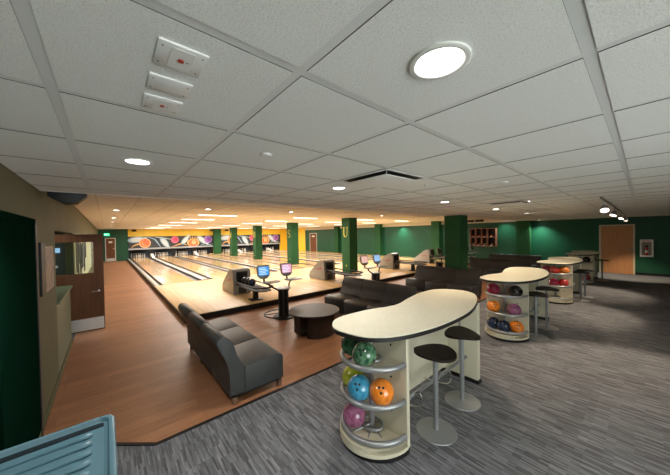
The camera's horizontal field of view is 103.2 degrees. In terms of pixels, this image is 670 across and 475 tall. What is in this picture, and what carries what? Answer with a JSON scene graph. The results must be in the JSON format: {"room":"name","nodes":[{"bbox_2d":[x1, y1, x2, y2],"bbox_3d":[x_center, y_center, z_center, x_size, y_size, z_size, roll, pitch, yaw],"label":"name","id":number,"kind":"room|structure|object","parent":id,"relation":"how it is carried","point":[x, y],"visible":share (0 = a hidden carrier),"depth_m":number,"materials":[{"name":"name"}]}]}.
{"room":"sports facility","nodes":[
{"label":"sports facility","id":0,"kind":"room"},
{"bbox_2d":[0,163,97,417],"bbox_3d":[-8.744,0.586,9.296,0.120,2.730,31.500,-2,1,-41],"label":"wall","id":1,"kind":"structure","parent":0,"point":[18,196],"depth_m":3.09,"materials":[{"name":"beige paint"}]},
{"bbox_2d":[0,210,43,450],"bbox_3d":[-2.419,0.879,2.059,0.028,2.100,1.220,-2,1,-41],"label":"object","id":2,"kind":"structure","parent":1,"relation":"in","point":[21,396],"depth_m":1.97,"materials":[{"name":"green paint"}]},
{"bbox_2d":[38,242,53,296],"bbox_3d":[-3.263,0.328,3.016,0.020,0.550,0.850,-2,1,-41],"label":"poster frame","id":3,"kind":"object","parent":1,"relation":"attached to","point":[46,262],"visible":1,"depth_m":2.86,"materials":[{"name":"brown wood"}]},
{"bbox_2d":[45,247,53,290],"bbox_3d":[-3.338,0.353,3.110,0.002,0.480,0.570,-2,1,-41],"label":"print","id":4,"kind":"object","parent":3,"relation":"attached to","point":[48,250],"depth_m":3.09},
{"bbox_2d":[43,338,72,429],"bbox_3d":[-10.839,1.902,11.882,0.014,0.092,24.640,-2,1,-41],"label":"baseboard","id":5,"kind":"structure","parent":1,"relation":"attached to","point":[46,416],"depth_m":3.29,"materials":[{"name":"green paint"}]},
{"bbox_2d":[56,285,72,304],"bbox_3d":[-4.385,0.891,4.121,0.335,0.034,1.710,-2,1,-41],"label":"countertop","id":6,"kind":"structure","parent":1,"relation":"attached to","point":[61,291],"depth_m":4.22,"materials":[{"name":"green paint"}]},
{"bbox_2d":[55,234,104,333],"bbox_3d":[-5.243,0.935,5.318,0.935,1.992,0.100,-2,1,-41],"label":"door","id":7,"kind":"structure","parent":1,"relation":"in","point":[79,264],"depth_m":5.42,"materials":[{"name":"brown wood"}]},
{"bbox_2d":[116,298,486,445],"bbox_3d":[3.975,1.734,7.768,17.128,0.011,0.761,-2,1,-41],"label":"trim","id":8,"kind":"structure","parent":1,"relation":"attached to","point":[340,362],"depth_m":2.78,"materials":[{"name":"black rubber"}]},
{"bbox_2d":[98,229,286,261],"bbox_3d":[-12.433,0.420,26.837,17.388,2.740,0.120,-2,1,-41],"label":"wall","id":9,"kind":"structure","parent":0,"point":[121,235],"depth_m":23.69,"materials":[{"name":"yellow paint"}]},
{"bbox_2d":[105,238,115,261],"bbox_3d":[-18.305,0.996,21.672,0.670,1.920,0.081,-2,1,-41],"label":"door","id":10,"kind":"structure","parent":9,"relation":"in","point":[110,243],"depth_m":21.67,"materials":[{"name":"brown wood"}]},
{"bbox_2d":[128,235,212,249],"bbox_3d":[-14.831,0.392,24.561,6.850,1.278,0.190,-2,1,-41],"label":"mural","id":11,"kind":"object","parent":9,"relation":"attached to","point":[147,242],"visible":0.99,"depth_m":24.26,"materials":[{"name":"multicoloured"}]},
{"bbox_2d":[221,234,280,245],"bbox_3d":[-9.154,0.225,29.437,6.940,1.278,0.190,-2,1,-41],"label":"wall mural","id":12,"kind":"object","parent":9,"relation":"attached to","point":[242,240],"visible":0.74,"depth_m":29.17,"materials":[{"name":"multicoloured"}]},
{"bbox_2d":[128,244,279,258],"bbox_3d":[-12.515,0.781,27.689,14.460,2.200,1.280,-2,1,-41],"label":"wall","id":13,"kind":"structure","parent":0,"point":[275,246],"depth_m":26.51,"materials":[{"name":"black"}]},
{"bbox_2d":[74,194,483,228],"bbox_3d":[-4.517,-0.889,17.578,17.148,0.032,24.250,-2,1,-41],"label":"ceiling","id":14,"kind":"structure","parent":0,"point":[135,212],"depth_m":9.66,"materials":[{"name":"white tile"}]},
{"bbox_2d":[47,191,87,204],"bbox_3d":[-3.085,-0.546,3.073,0.320,0.330,0.200,-2,1,-41],"label":"wall speaker","id":15,"kind":"object","parent":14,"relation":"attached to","point":[62,197],"visible":0.5,"depth_m":3.01,"materials":[{"name":"black plastic"}]},
{"bbox_2d":[127,249,468,322],"bbox_3d":[-5.010,1.700,19.611,15.361,0.200,23.112,-2,1,-41],"label":"floor","id":16,"kind":"structure","parent":0,"point":[207,298],"depth_m":8.80,"materials":[{"name":"brown wood"}]},
{"bbox_2d":[130,257,200,284],"bbox_3d":[-11.777,1.830,17.060,1.435,0.152,18.062,-2,1,-41],"label":"lane","id":17,"kind":"object","parent":16,"relation":"on","point":[161,273],"visible":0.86,"depth_m":13.27,"materials":[{"name":"brown wood"}]},
{"bbox_2d":[150,254,207,279],"bbox_3d":[-10.737,1.639,17.105,0.234,0.476,16.730,-2,1,-41],"label":"lane capping","id":18,"kind":"object","parent":16,"relation":"on","point":[152,256],"visible":0.62,"depth_m":14.05,"materials":[{"name":"beige wood"}]},
{"bbox_2d":[155,256,227,279],"bbox_3d":[-10.479,1.792,18.176,1.550,0.152,18.062,-2,1,-41],"label":"lane","id":19,"kind":"object","parent":16,"relation":"on","point":[209,272],"visible":0.68,"depth_m":15.08,"materials":[{"name":"brown wood"}]},
{"bbox_2d":[213,229,221,253],"bbox_3d":[-11.850,0.387,26.732,0.660,2.486,0.400,-2,1,-41],"label":"column","id":20,"kind":"structure","parent":16,"relation":"on","point":[217,232],"depth_m":26.56,"materials":[{"name":"green paint"}]},
{"bbox_2d":[175,254,276,274],"bbox_3d":[-9.227,1.755,19.251,1.550,0.152,18.062,-2,1,-41],"label":"lane","id":21,"kind":"object","parent":16,"relation":"on","point":[226,265],"visible":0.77,"depth_m":17.21,"materials":[{"name":"brown wood"}]},
{"bbox_2d":[229,228,237,255],"bbox_3d":[-9.001,0.376,23.576,0.510,2.486,0.520,-2,1,-41],"label":"column","id":22,"kind":"structure","parent":16,"relation":"on","point":[233,231],"depth_m":23.37,"materials":[{"name":"green paint"}]},
{"bbox_2d":[193,251,279,270],"bbox_3d":[-8.143,1.563,19.334,0.234,0.476,16.730,-2,1,-41],"label":"lane capping","id":23,"kind":"object","parent":16,"relation":"on","point":[194,252],"visible":0.44,"depth_m":18.00,"materials":[{"name":"beige wood"}]},
{"bbox_2d":[222,267,273,300],"bbox_3d":[-2.598,1.325,7.798,0.566,0.768,2.646,-2,1,-41],"label":"ball return","id":24,"kind":"object","parent":16,"relation":"on","point":[232,284],"visible":0.87,"depth_m":7.94,"materials":[{"name":"grey plastic"}]},
{"bbox_2d":[222,267,250,294],"bbox_3d":[-3.129,1.326,8.414,0.542,0.768,1.018,-2,1,-41],"label":"hood","id":25,"kind":"object","parent":24,"relation":"attached to","point":[228,285],"depth_m":8.03,"materials":[{"name":"beige plastic"}]},
{"bbox_2d":[234,283,270,292],"bbox_3d":[-2.271,1.377,7.418,0.500,0.042,1.600,-2,1,-41],"label":"tray","id":26,"kind":"object","parent":24,"relation":"on","point":[235,284],"depth_m":7.28,"materials":[{"name":"silver metal"}]},
{"bbox_2d":[233,280,273,289],"bbox_3d":[-2.265,1.297,7.409,0.566,0.044,1.622,-2,1,-41],"label":"tray","id":27,"kind":"object","parent":24,"relation":"on","point":[234,281],"depth_m":7.25,"materials":[{"name":"black plastic"}]},
{"bbox_2d":[199,254,304,269],"bbox_3d":[-7.885,1.715,20.404,1.550,0.152,18.062,-2,1,-41],"label":"lane","id":28,"kind":"object","parent":16,"relation":"on","point":[235,259],"visible":0.66,"depth_m":18.13,"materials":[{"name":"brown wood"}]},
{"bbox_2d":[253,226,262,258],"bbox_3d":[-5.775,0.366,19.822,0.508,2.486,0.520,-2,1,-41],"label":"column","id":29,"kind":"structure","parent":16,"relation":"on","point":[257,230],"depth_m":19.64,"materials":[{"name":"green paint"}]},
{"bbox_2d":[222,252,336,265],"bbox_3d":[-6.095,1.663,21.942,1.550,0.152,18.062,-2,1,-41],"label":"lane","id":30,"kind":"object","parent":16,"relation":"on","point":[306,262],"visible":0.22,"depth_m":19.56,"materials":[{"name":"brown wood"}]},
{"bbox_2d":[238,249,341,263],"bbox_3d":[-5.011,1.471,22.024,0.234,0.476,16.730,-2,1,-41],"label":"lane capping","id":31,"kind":"object","parent":16,"relation":"on","point":[239,251],"visible":0.24,"depth_m":20.80,"materials":[{"name":"beige wood"}]},
{"bbox_2d":[287,223,298,264],"bbox_3d":[-2.556,0.357,16.075,0.508,2.486,0.520,-2,1,-41],"label":"column","id":32,"kind":"structure","parent":16,"relation":"on","point":[292,228],"depth_m":15.90,"materials":[{"name":"green paint"}]},
{"bbox_2d":[243,251,359,262],"bbox_3d":[-4.753,1.623,23.095,1.550,0.152,18.062,-2,1,-41],"label":"lane","id":33,"kind":"object","parent":16,"relation":"on","point":[272,254],"visible":0.48,"depth_m":20.46,"materials":[{"name":"brown wood"}]},
{"bbox_2d":[262,251,372,260],"bbox_3d":[-3.502,1.587,24.170,1.550,0.152,18.062,-2,1,-41],"label":"lane","id":34,"kind":"object","parent":16,"relation":"on","point":[300,254],"visible":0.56,"depth_m":22.18,"materials":[{"name":"brown wood"}]},
{"bbox_2d":[273,250,383,258],"bbox_3d":[-2.159,1.547,25.323,1.550,0.152,18.062,-2,1,-41],"label":"lane","id":35,"kind":"object","parent":16,"relation":"on","point":[273,250],"visible":0.18,"depth_m":24.36,"materials":[{"name":"brown wood"}]},
{"bbox_2d":[309,259,362,282],"bbox_3d":[0.010,1.248,10.039,0.566,0.768,2.646,-2,1,-41],"label":"ball return","id":36,"kind":"object","parent":16,"relation":"on","point":[324,269],"visible":0.91,"depth_m":10.24,"materials":[{"name":"grey plastic"}]},
{"bbox_2d":[309,259,334,279],"bbox_3d":[-0.520,1.250,10.655,0.542,0.768,1.018,-2,1,-41],"label":"hood","id":37,"kind":"object","parent":36,"relation":"attached to","point":[319,271],"depth_m":10.31,"materials":[{"name":"beige plastic"}]},
{"bbox_2d":[326,271,361,276],"bbox_3d":[0.338,1.300,9.660,0.500,0.042,1.600,-2,1,-41],"label":"tray","id":38,"kind":"object","parent":36,"relation":"on","point":[327,272],"depth_m":9.42,"materials":[{"name":"silver metal"}]},
{"bbox_2d":[325,268,362,273],"bbox_3d":[0.343,1.221,9.650,0.566,0.044,1.622,-2,1,-41],"label":"tray","id":39,"kind":"object","parent":36,"relation":"on","point":[329,270],"depth_m":9.78,"materials":[{"name":"black plastic"}]},
{"bbox_2d":[341,218,357,272],"bbox_3d":[0.675,0.347,12.312,0.509,2.486,0.520,-2,1,-41],"label":"column","id":40,"kind":"structure","parent":16,"relation":"on","point":[349,225],"depth_m":12.12,"materials":[{"name":"green paint"}]},
{"bbox_2d":[377,253,427,270],"bbox_3d":[3.218,1.154,12.794,0.566,0.768,2.646,-2,1,-41],"label":"ball return","id":41,"kind":"object","parent":16,"relation":"on","point":[392,260],"visible":0.94,"depth_m":12.97,"materials":[{"name":"grey plastic"}]},
{"bbox_2d":[377,253,399,268],"bbox_3d":[2.687,1.155,13.411,0.542,0.768,1.018,-2,1,-41],"label":"hood","id":42,"kind":"object","parent":41,"relation":"attached to","point":[390,259],"depth_m":13.06,"materials":[{"name":"beige plastic"}]},
{"bbox_2d":[394,262,426,264],"bbox_3d":[3.545,1.206,12.415,0.500,0.042,1.600,-2,1,-41],"label":"tray","id":43,"kind":"object","parent":41,"relation":"on","point":[412,263],"depth_m":12.21,"materials":[{"name":"silver metal"}]},
{"bbox_2d":[393,260,427,263],"bbox_3d":[3.551,1.127,12.406,0.566,0.044,1.622,-2,1,-41],"label":"tray","id":44,"kind":"object","parent":41,"relation":"on","point":[394,261],"depth_m":12.44,"materials":[{"name":"black plastic"}]},
{"bbox_2d":[414,250,444,262],"bbox_3d":[5.758,1.079,14.977,0.566,0.768,2.646,-2,1,-41],"label":"ball return","id":45,"kind":"object","parent":16,"relation":"on","point":[425,256],"visible":0.42,"depth_m":15.23,"materials":[{"name":"grey plastic"}]},
{"bbox_2d":[414,250,433,262],"bbox_3d":[5.228,1.081,15.594,0.542,0.768,1.018,-2,1,-41],"label":"hood","id":46,"kind":"object","parent":45,"relation":"attached to","point":[425,256],"depth_m":15.27,"materials":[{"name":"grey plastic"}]},
{"bbox_2d":[0,0,669,220],"bbox_3d":[5.717,-0.711,5.671,17.148,0.033,7.150,-2,1,-41],"label":"ceiling","id":47,"kind":"structure","parent":0,"point":[566,103],"depth_m":1.05,"materials":[{"name":"tile"}]},
{"bbox_2d":[122,158,152,165],"bbox_3d":[-1.337,-0.512,1.800,0.170,0.008,0.170,-2,1,-41],"label":"recessed light","id":48,"kind":"object","parent":47,"relation":"in","point":[135,161],"visible":1,"depth_m":1.79,"materials":[{"name":"white plastic"}]},
{"bbox_2d":[141,92,182,114],"bbox_3d":[-0.670,-0.512,1.028,0.122,0.012,0.120,-2,1,-41],"label":"ceiling plate","id":49,"kind":"object","parent":47,"relation":"attached to","point":[151,101],"visible":1,"depth_m":1.02,"materials":[{"name":"white"}]},
{"bbox_2d":[146,72,192,98],"bbox_3d":[-0.564,-0.514,0.904,0.122,0.008,0.105,-2,1,-41],"label":"ceiling plate","id":50,"kind":"object","parent":47,"relation":"attached to","point":[158,82],"visible":1,"depth_m":0.90,"materials":[{"name":"white"}]},
{"bbox_2d":[152,36,208,77],"bbox_3d":[-0.447,-0.513,0.768,0.122,0.012,0.125,-2,1,-41],"label":"ceiling plate","id":51,"kind":"object","parent":47,"relation":"attached to","point":[167,53],"visible":1,"depth_m":0.76,"materials":[{"name":"white"}]},
{"bbox_2d":[339,169,425,187],"bbox_3d":[0.449,-0.542,2.532,0.594,0.031,0.594,-2,1,-41],"label":"ceiling vent","id":52,"kind":"object","parent":47,"relation":"in","point":[382,178],"visible":1,"depth_m":2.44,"materials":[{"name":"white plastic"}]},
{"bbox_2d":[409,41,471,80],"bbox_3d":[0.316,-0.529,0.807,0.176,0.008,0.176,-2,1,-41],"label":"recessed light","id":53,"kind":"object","parent":47,"relation":"in","point":[440,60],"visible":1,"depth_m":0.80,"materials":[{"name":"white plastic"}]},
{"bbox_2d":[485,181,508,185],"bbox_3d":[1.739,-0.577,2.853,0.230,0.015,0.230,-2,1,-41],"label":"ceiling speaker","id":54,"kind":"object","parent":47,"relation":"attached to","point":[495,183],"visible":1,"depth_m":2.80,"materials":[{"name":"white"}]},
{"bbox_2d":[487,200,532,205],"bbox_3d":[3.223,-0.623,4.915,0.594,0.031,0.594,-2,1,-41],"label":"ceiling vent","id":55,"kind":"object","parent":47,"relation":"in","point":[521,202],"visible":1,"depth_m":4.85,"materials":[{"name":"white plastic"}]},
{"bbox_2d":[600,197,626,215],"bbox_3d":[7.736,-0.739,7.240,9.200,0.024,0.024,-2,1,-41],"label":"track","id":56,"kind":"object","parent":47,"relation":"attached to","point":[601,198],"visible":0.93,"depth_m":5.51,"materials":[{"name":"brown metal"}]},
{"bbox_2d":[600,200,609,212],"bbox_3d":[4.622,-0.532,4.553,0.132,0.206,0.117,-2,1,-41],"label":"track spotlight","id":57,"kind":"object","parent":56,"relation":"attached to","point":[604,208],"visible":1,"depth_m":4.54,"materials":[{"name":"silver metal"}]},
{"bbox_2d":[44,260,669,474],"bbox_3d":[-3.086,1.833,14.087,19.848,0.108,31.400,-2,1,-41],"label":"floor","id":58,"kind":"structure","parent":0,"point":[591,398],"depth_m":3.09,"materials":[{"name":"grey carpet"}]},
{"bbox_2d":[0,414,117,474],"bbox_3d":[-1.144,1.421,0.998,0.522,1.000,0.650,-2,1,-41],"label":"recycling bin","id":59,"kind":"object","parent":58,"relation":"on","point":[89,447],"visible":1,"depth_m":1.15,"materials":[{"name":"blue plastic"}]},
{"bbox_2d":[128,259,157,285],"bbox_3d":[-11.959,1.840,16.055,0.144,0.146,16.730,-2,1,-41],"label":"lane capping","id":60,"kind":"object","parent":58,"relation":"on","point":[151,280],"visible":0.59,"depth_m":12.62,"materials":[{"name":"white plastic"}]},
{"bbox_2d":[178,303,282,405],"bbox_3d":[-1.631,1.484,3.894,0.796,0.800,2.062,-2,1,-41],"label":"sofa","id":61,"kind":"object","parent":58,"relation":"on","point":[241,362],"visible":1,"depth_m":3.29,"materials":[{"name":"grey leather"}]},
{"bbox_2d":[256,263,301,319],"bbox_3d":[-1.272,1.228,6.148,0.687,1.239,0.990,-1,1,30],"label":"console","id":62,"kind":"object","parent":58,"relation":"on","point":[263,271],"visible":0.89,"depth_m":6.08,"materials":[{"name":"black plastic"}]},
{"bbox_2d":[261,280,280,283],"bbox_3d":[-1.413,0.989,5.911,0.439,0.020,0.307,-2,1,-41],"label":"tray","id":63,"kind":"object","parent":62,"relation":"on","point":[271,281],"depth_m":5.89,"materials":[{"name":"grey plastic"}]},
{"bbox_2d":[284,277,301,280],"bbox_3d":[-0.974,0.976,6.289,0.439,0.020,0.307,-2,1,-41],"label":"tray","id":64,"kind":"object","parent":62,"relation":"on","point":[293,278],"depth_m":6.25,"materials":[{"name":"grey plastic"}]},
{"bbox_2d":[288,303,338,339],"bbox_3d":[-0.406,1.627,5.210,0.990,0.435,0.990,-2,1,-41],"label":"coffee table","id":65,"kind":"object","parent":58,"relation":"on","point":[315,320],"visible":1,"depth_m":4.91,"materials":[{"name":"brown laminate"}]},
{"bbox_2d":[324,276,416,314],"bbox_3d":[0.710,1.415,5.965,0.796,0.800,2.062,-2,1,-41],"label":"sofa","id":66,"kind":"object","parent":58,"relation":"on","point":[356,294],"visible":0.65,"depth_m":5.94,"materials":[{"name":"black leather"}]},
{"bbox_2d":[359,254,387,280],"bbox_3d":[1.210,1.155,8.307,0.687,1.239,0.990,-1,1,30],"label":"console","id":67,"kind":"object","parent":58,"relation":"on","point":[375,275],"visible":0.57,"depth_m":8.25,"materials":[{"name":"black plastic"}]},
{"bbox_2d":[332,289,481,463],"bbox_3d":[1.038,1.331,3.083,2.439,1.045,0.917,-2,1,-41],"label":"bar table","id":68,"kind":"object","parent":58,"relation":"on","point":[394,331],"visible":0.85,"depth_m":2.50,"materials":[{"name":"beige laminate"}]},
{"bbox_2d":[341,337,359,355],"bbox_3d":[0.165,1.025,2.552,0.217,0.215,0.216,-1,1,-18],"label":"ball","id":69,"kind":"object","parent":68,"relation":"on","point":[347,345],"visible":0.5,"depth_m":2.47,"materials":[{"name":"green"}]},
{"bbox_2d":[342,366,363,386],"bbox_3d":[0.172,1.345,2.564,0.216,0.216,0.217,-2,1,-41],"label":"ball","id":70,"kind":"object","parent":68,"relation":"on","point":[348,372],"visible":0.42,"depth_m":2.50,"materials":[{"name":"yellow"}]},
{"bbox_2d":[343,402,365,428],"bbox_3d":[0.179,1.651,2.481,0.216,0.216,0.215,-1,1,-19],"label":"ball","id":71,"kind":"object","parent":68,"relation":"on","point":[354,417],"visible":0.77,"depth_m":2.40,"materials":[{"name":"pink"}]},
{"bbox_2d":[347,374,370,400],"bbox_3d":[0.219,1.346,2.386,0.216,0.216,0.215,-1,1,-13],"label":"ball","id":72,"kind":"object","parent":68,"relation":"on","point":[358,386],"visible":0.97,"depth_m":2.31,"materials":[{"name":"blue"}]},
{"bbox_2d":[352,341,376,366],"bbox_3d":[0.260,1.026,2.342,0.215,0.215,0.215,-1,1,-18],"label":"ball","id":73,"kind":"object","parent":68,"relation":"on","point":[363,353],"visible":0.96,"depth_m":2.27,"materials":[{"name":"green"}]},
{"bbox_2d":[369,378,393,404],"bbox_3d":[0.406,1.344,2.315,0.215,0.216,0.216,-1,1,-22],"label":"ball","id":74,"kind":"object","parent":68,"relation":"on","point":[381,391],"visible":0.97,"depth_m":2.24,"materials":[{"name":"orange"}]},
{"bbox_2d":[414,344,456,445],"bbox_3d":[0.960,1.470,2.554,0.389,0.784,0.374,-1,1,-4],"label":"bar stool","id":75,"kind":"object","parent":58,"relation":"on","point":[435,430],"visible":1,"depth_m":2.53,"materials":[{"name":"silver metal"}]},
{"bbox_2d":[429,248,444,266],"bbox_3d":[4.228,1.067,10.900,0.687,1.239,0.990,-1,1,30],"label":"console","id":76,"kind":"object","parent":58,"relation":"on","point":[431,251],"visible":0.5,"depth_m":10.83,"materials":[{"name":"black plastic"}]},
{"bbox_2d":[406,265,482,298],"bbox_3d":[3.253,1.341,8.084,0.796,0.800,2.062,-2,1,-41],"label":"sofa","id":77,"kind":"object","parent":58,"relation":"on","point":[426,278],"visible":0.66,"depth_m":7.97,"materials":[{"name":"black leather"}]},
{"bbox_2d":[444,215,467,268],"bbox_3d":[3.908,0.513,8.562,0.500,2.418,0.520,-2,1,-41],"label":"column","id":78,"kind":"structure","parent":58,"relation":"on","point":[455,227],"depth_m":8.37,"materials":[{"name":"green paint"}]},
{"bbox_2d":[444,326,480,411],"bbox_3d":[1.436,1.455,3.008,0.374,0.784,0.389,-1,1,15],"label":"bar stool","id":79,"kind":"object","parent":58,"relation":"on","point":[462,400],"visible":1,"depth_m":2.98,"materials":[{"name":"silver metal"}]},
{"bbox_2d":[468,245,478,267],"bbox_3d":[6.655,0.995,12.985,0.687,1.239,0.990,-1,1,30],"label":"console","id":80,"kind":"object","parent":58,"relation":"on","point":[471,246],"visible":0.52,"depth_m":13.04,"materials":[{"name":"black plastic"}]},
{"bbox_2d":[468,258,531,275],"bbox_3d":[6.239,1.258,10.253,0.796,0.800,2.062,-2,1,-41],"label":"sofa","id":81,"kind":"object","parent":58,"relation":"on","point":[488,266],"visible":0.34,"depth_m":10.35,"materials":[{"name":"black leather"}]},
{"bbox_2d":[480,267,548,342],"bbox_3d":[3.781,1.251,5.414,2.439,1.045,0.917,-2,1,-41],"label":"bar table","id":82,"kind":"object","parent":58,"relation":"on","point":[528,279],"visible":0.8,"depth_m":4.83,"materials":[{"name":"beige laminate"}]},
{"bbox_2d":[487,300,499,311],"bbox_3d":[2.914,1.265,4.887,0.216,0.216,0.216,-1,1,-15],"label":"ball","id":83,"kind":"object","parent":82,"relation":"on","point":[492,305],"visible":0.92,"depth_m":4.82,"materials":[{"name":"orange"}]},
{"bbox_2d":[487,283,499,293],"bbox_3d":[2.909,0.945,4.883,0.216,0.216,0.216,-1,1,-15],"label":"ball","id":84,"kind":"object","parent":82,"relation":"on","point":[493,288],"visible":0.95,"depth_m":4.81,"materials":[{"name":"red"}]},
{"bbox_2d":[487,317,499,328],"bbox_3d":[2.920,1.570,4.891,0.216,0.216,0.216,-1,1,-15],"label":"ball","id":85,"kind":"object","parent":82,"relation":"on","point":[492,322],"visible":0.86,"depth_m":4.83,"materials":[{"name":"blue"}]},
{"bbox_2d":[497,320,510,331],"bbox_3d":[2.988,1.571,4.700,0.216,0.216,0.216,-1,1,-15],"label":"ball","id":86,"kind":"object","parent":82,"relation":"on","point":[502,325],"visible":0.93,"depth_m":4.63,"materials":[{"name":"blue"}]},
{"bbox_2d":[507,303,521,314],"bbox_3d":[3.131,1.264,4.644,0.216,0.216,0.216,-1,1,-15],"label":"ball","id":87,"kind":"object","parent":82,"relation":"on","point":[512,309],"visible":0.96,"depth_m":4.57,"materials":[{"name":"purple"}]},
{"bbox_2d":[508,285,522,295],"bbox_3d":[3.154,0.944,4.643,0.216,0.216,0.216,-1,1,-15],"label":"ball","id":88,"kind":"object","parent":82,"relation":"on","point":[514,290],"visible":0.94,"depth_m":4.57,"materials":[{"name":"black"}]},
{"bbox_2d":[510,321,523,331],"bbox_3d":[3.183,1.568,4.655,0.216,0.216,0.216,-1,1,-15],"label":"ball","id":89,"kind":"object","parent":82,"relation":"on","point":[516,326],"visible":0.86,"depth_m":4.59,"materials":[{"name":"orange"}]},
{"bbox_2d":[489,254,541,267],"bbox_3d":[8.086,1.200,12.169,0.796,0.800,2.062,-2,1,-41],"label":"sofa","id":90,"kind":"object","parent":58,"relation":"on","point":[534,258],"visible":0.3,"depth_m":12.09,"materials":[{"name":"black leather"}]},
{"bbox_2d":[529,291,548,340],"bbox_3d":[3.603,1.393,4.768,0.374,0.784,0.389,0,1,38],"label":"bar stool","id":91,"kind":"object","parent":58,"relation":"on","point":[534,336],"visible":0.82,"depth_m":4.74,"materials":[{"name":"silver metal"}]},
{"bbox_2d":[536,286,558,330],"bbox_3d":[4.160,1.377,5.223,0.374,0.784,0.389,-1,1,21],"label":"bar stool","id":92,"kind":"object","parent":58,"relation":"on","point":[546,289],"visible":0.97,"depth_m":5.20,"materials":[{"name":"silver metal"}]},
{"bbox_2d":[536,257,582,304],"bbox_3d":[6.577,1.171,7.683,2.439,1.045,0.917,-2,1,-41],"label":"bar table","id":93,"kind":"object","parent":58,"relation":"on","point":[564,296],"visible":0.7,"depth_m":7.06,"materials":[{"name":"beige laminate"}]},
{"bbox_2d":[548,278,558,285],"bbox_3d":[5.753,1.186,6.991,0.216,0.216,0.216,-1,1,-15],"label":"ball","id":94,"kind":"object","parent":93,"relation":"on","point":[552,281],"visible":0.91,"depth_m":6.92,"materials":[{"name":"red"}]},
{"bbox_2d":[549,266,559,272],"bbox_3d":[5.756,0.866,6.976,0.216,0.216,0.216,-1,1,-15],"label":"ball","id":95,"kind":"object","parent":93,"relation":"on","point":[553,269],"visible":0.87,"depth_m":6.91,"materials":[{"name":"red"}]},
{"bbox_2d":[559,279,568,285],"bbox_3d":[5.948,1.183,6.915,0.216,0.216,0.216,-1,1,-15],"label":"ball","id":96,"kind":"object","parent":93,"relation":"on","point":[562,282],"visible":0.88,"depth_m":6.85,"materials":[{"name":"red"}]},
{"bbox_2d":[573,271,589,301],"bbox_3d":[6.629,1.307,7.168,0.374,0.784,0.389,0,1,44],"label":"bar stool","id":97,"kind":"object","parent":58,"relation":"on","point":[579,272],"visible":0.96,"depth_m":7.14,"materials":[{"name":"silver metal"}]},
{"bbox_2d":[565,250,599,284],"bbox_3d":[9.453,1.087,10.088,2.439,1.045,0.917,-2,1,-41],"label":"bar table","id":98,"kind":"object","parent":58,"relation":"on","point":[593,255],"visible":0.48,"depth_m":9.51,"materials":[{"name":"beige laminate"}]},
{"bbox_2d":[576,268,593,298],"bbox_3d":[7.087,1.294,7.539,0.374,0.784,0.389,-1,1,26],"label":"bar stool","id":99,"kind":"object","parent":58,"relation":"on","point":[580,269],"visible":0.98,"depth_m":7.51,"materials":[{"name":"silver metal"}]},
{"bbox_2d":[595,259,608,281],"bbox_3d":[9.909,1.212,9.855,0.374,0.784,0.389,0,1,38],"label":"bar stool","id":100,"kind":"object","parent":58,"relation":"on","point":[601,260],"visible":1,"depth_m":9.83,"materials":[{"name":"silver metal"}]},
{"bbox_2d":[286,215,669,273],"bbox_3d":[3.928,0.198,21.038,0.120,2.740,32.800,-2,1,-41],"label":"wall","id":101,"kind":"structure","parent":0,"point":[556,237],"depth_m":13.55,"materials":[{"name":"green paint"}]},
{"bbox_2d":[39,190,518,220],"bbox_3d":[3.380,-0.801,8.389,17.148,0.234,0.021,-2,1,-41],"label":"trim","id":102,"kind":"structure","parent":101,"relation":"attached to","point":[39,190],"depth_m":3.81,"materials":[{"name":"white"}]},
{"bbox_2d":[310,233,316,250],"bbox_3d":[-2.311,0.483,28.169,0.081,1.910,1.270,-2,1,-41],"label":"door","id":103,"kind":"structure","parent":101,"relation":"in","point":[313,236],"depth_m":28.15,"materials":[{"name":"brown wood"}]},
{"bbox_2d":[334,226,339,252],"bbox_3d":[0.210,0.260,25.029,0.318,2.629,0.500,-2,1,-41],"label":"pilaster","id":104,"kind":"object","parent":101,"relation":"attached to","point":[336,228],"visible":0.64,"depth_m":24.88,"materials":[{"name":"green paint"}]},
{"bbox_2d":[374,224,382,255],"bbox_3d":[3.484,0.250,21.217,0.318,2.629,0.550,-2,1,-41],"label":"pilaster","id":105,"kind":"object","parent":101,"relation":"attached to","point":[377,227],"visible":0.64,"depth_m":21.05,"materials":[{"name":"green paint"}]},
{"bbox_2d":[431,221,441,255],"bbox_3d":[6.677,0.241,17.500,0.318,2.629,0.550,-2,1,-41],"label":"pilaster","id":106,"kind":"object","parent":101,"relation":"attached to","point":[436,239],"visible":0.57,"depth_m":17.36,"materials":[{"name":"green paint"}]},
{"bbox_2d":[470,228,497,246],"bbox_3d":[8.559,-0.015,15.331,0.280,1.025,1.385,-2,1,-41],"label":"cubby","id":107,"kind":"object","parent":101,"relation":"attached to","point":[488,232],"visible":0.87,"depth_m":15.31,"materials":[{"name":"brown wood"}]},
{"bbox_2d":[516,220,531,254],"bbox_3d":[9.823,0.336,13.803,0.368,2.419,0.580,-2,1,-41],"label":"pilaster","id":108,"kind":"object","parent":101,"relation":"attached to","point":[523,228],"visible":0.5,"depth_m":13.66,"materials":[{"name":"green paint"}]},
{"bbox_2d":[599,224,634,274],"bbox_3d":[12.087,0.494,11.410,0.081,2.100,1.060,-2,1,-41],"label":"door","id":109,"kind":"structure","parent":101,"relation":"in","point":[616,242],"depth_m":11.38,"materials":[{"name":"brown wood"}]},
{"bbox_2d":[598,270,669,276],"bbox_3d":[12.390,1.488,11.127,0.014,0.110,6.740,-2,1,-41],"label":"baseboard","id":110,"kind":"structure","parent":101,"relation":"attached to","point":[636,273],"depth_m":10.68,"materials":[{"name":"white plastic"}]},
{"bbox_2d":[640,240,653,256],"bbox_3d":[12.633,0.433,10.771,0.062,0.700,0.360,-2,1,-41],"label":"fire extinguisher cabinet","id":111,"kind":"object","parent":101,"relation":"attached to","point":[650,243],"visible":1,"depth_m":10.75,"materials":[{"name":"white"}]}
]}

